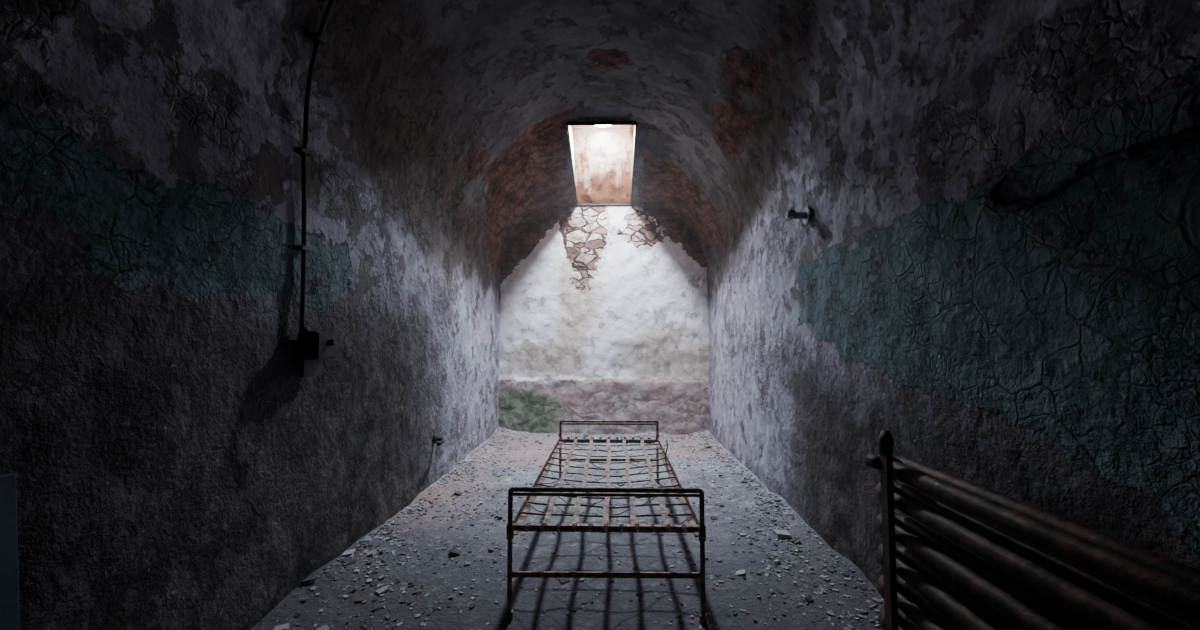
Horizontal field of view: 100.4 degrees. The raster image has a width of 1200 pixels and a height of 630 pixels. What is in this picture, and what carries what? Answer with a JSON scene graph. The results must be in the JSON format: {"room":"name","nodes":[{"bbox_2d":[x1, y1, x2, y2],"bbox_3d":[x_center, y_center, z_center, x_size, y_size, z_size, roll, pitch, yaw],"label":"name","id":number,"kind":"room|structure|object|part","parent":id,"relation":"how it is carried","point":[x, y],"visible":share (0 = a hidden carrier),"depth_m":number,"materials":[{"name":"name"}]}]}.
{"room":"prison interior","nodes":[
{"label":"prison interior","id":0,"kind":"room"},
{"bbox_2d":[0,0,500,629],"bbox_3d":[-1.248,0.278,2.103,0.042,2.000,7.370,0,-3,1],"label":"wall","id":1,"kind":"structure","parent":0,"point":[170,455],"depth_m":1.55,"materials":[{"name":"paint"}]},
{"bbox_2d":[293,0,339,376],"bbox_3d":[-0.966,-0.769,1.994,0.738,2.038,0.241,-2,-4,33],"label":"conduit","id":2,"kind":"object","parent":1,"relation":"attached to","point":[313,347],"visible":1,"depth_m":2.06,"materials":[{"name":"metal"}]},
{"bbox_2d":[432,435,444,445],"bbox_3d":[-1.152,0.901,3.577,0.082,0.060,0.204,1,-3,-23],"label":"pipe stub","id":3,"kind":"object","parent":1,"relation":"attached to","point":[436,439],"visible":1,"depth_m":3.61,"materials":[{"name":"metal"}]},
{"bbox_2d":[250,428,883,629],"bbox_3d":[-0.050,1.125,2.052,2.500,0.118,7.420,0,-3,1],"label":"floor","id":4,"kind":"structure","parent":0,"point":[628,615],"depth_m":2.36,"materials":[{"name":"concrete"}]},
{"bbox_2d":[0,473,19,629],"bbox_3d":[-1.193,0.696,0.891,0.091,0.751,0.260,0,-3,1],"label":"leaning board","id":5,"kind":"object","parent":4,"relation":"on","point":[9,577],"visible":1,"depth_m":1.01,"materials":[{"name":"brown wood"}]},
{"bbox_2d":[255,427,883,629],"bbox_3d":[-0.025,1.196,3.268,2.408,0.126,4.874,0,-3,1],"label":"rubble","id":6,"kind":"object","parent":4,"relation":"on","point":[779,534],"visible":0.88,"depth_m":2.56,"materials":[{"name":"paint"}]},
{"bbox_2d":[506,420,706,624],"bbox_3d":[0.045,0.974,2.865,0.767,0.507,1.918,0,-3,1],"label":"frame","id":7,"kind":"object","parent":4,"relation":"on","point":[698,528],"visible":1,"depth_m":2.09,"materials":[{"name":"metal"}]},
{"bbox_3d":[0.022,0.921,1.922,0.767,0.507,0.028,0,-3,1],"label":"foot frame","id":8,"kind":"part","parent":7,"relation":"part of","materials":[{"name":"metal"}]},
{"bbox_3d":[0.067,1.040,3.807,0.767,0.474,0.028,0,-3,1],"label":"head frame","id":9,"kind":"part","parent":7,"relation":"part of","materials":[{"name":"metal"}]},
{"bbox_2d":[865,430,1199,629],"bbox_3d":[0.947,0.692,0.353,0.180,0.778,2.827,0,-3,1],"label":"radiator","id":10,"kind":"object","parent":4,"relation":"on","point":[928,581],"visible":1,"depth_m":1.22,"materials":[{"name":"metal"}]},
{"bbox_2d":[83,0,1059,270],"bbox_3d":[-0.048,-1.327,2.164,2.422,1.212,7.371,0,-3,1],"label":"ceiling","id":11,"kind":"structure","parent":0,"point":[457,113],"depth_m":2.90,"materials":[{"name":"paint"}]},
{"bbox_2d":[567,118,636,183],"bbox_3d":[0.032,-1.692,5.213,0.640,0.760,1.360,0,-3,1],"label":"recess","id":12,"kind":"object","parent":11,"relation":"in","point":[571,126],"visible":0.32,"depth_m":5.10,"materials":[{"name":"paint"}]},
{"bbox_2d":[566,121,636,205],"bbox_3d":[0.032,-1.517,5.187,0.644,0.396,1.344,0,-3,1],"label":"frame","id":13,"kind":"object","parent":12,"relation":"in","point":[609,122],"visible":1,"depth_m":4.92,"materials":[{"name":"metal"}]},
{"bbox_2d":[573,128,633,203],"bbox_3d":[0.041,-1.622,5.571,0.660,0.666,0.636,0,-3,1],"label":"window","id":14,"kind":"structure","parent":12,"relation":"in","point":[603,158],"depth_m":5.54,"materials":[{"name":"glass"}]},
{"bbox_2d":[499,204,708,434],"bbox_3d":[0.063,0.092,5.760,2.550,2.780,0.070,0,-3,2],"label":"wall","id":15,"kind":"structure","parent":0,"point":[604,310],"depth_m":5.77,"materials":[{"name":"paint"}]},
{"bbox_2d":[707,0,1199,629],"bbox_3d":[1.147,0.275,2.046,0.041,2.000,7.370,0,-3,1],"label":"wall","id":16,"kind":"structure","parent":0,"point":[1045,355],"depth_m":1.40,"materials":[{"name":"paint"}]},
{"bbox_2d":[785,206,811,224],"bbox_3d":[1.103,-0.555,2.790,0.117,0.098,0.100,0,-3,1],"label":"bracket","id":17,"kind":"object","parent":16,"relation":"attached to","point":[806,215],"visible":1,"depth_m":2.77,"materials":[{"name":"grey metal"}]},
{"bbox_2d":[990,127,1199,212],"bbox_3d":[1.110,-0.349,1.025,0.034,0.121,0.797,0,-3,1],"label":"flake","id":18,"kind":"object","parent":16,"relation":"attached to","point":[1192,133],"visible":1,"depth_m":1.10,"materials":[{"name":"grey paint"}]}
]}

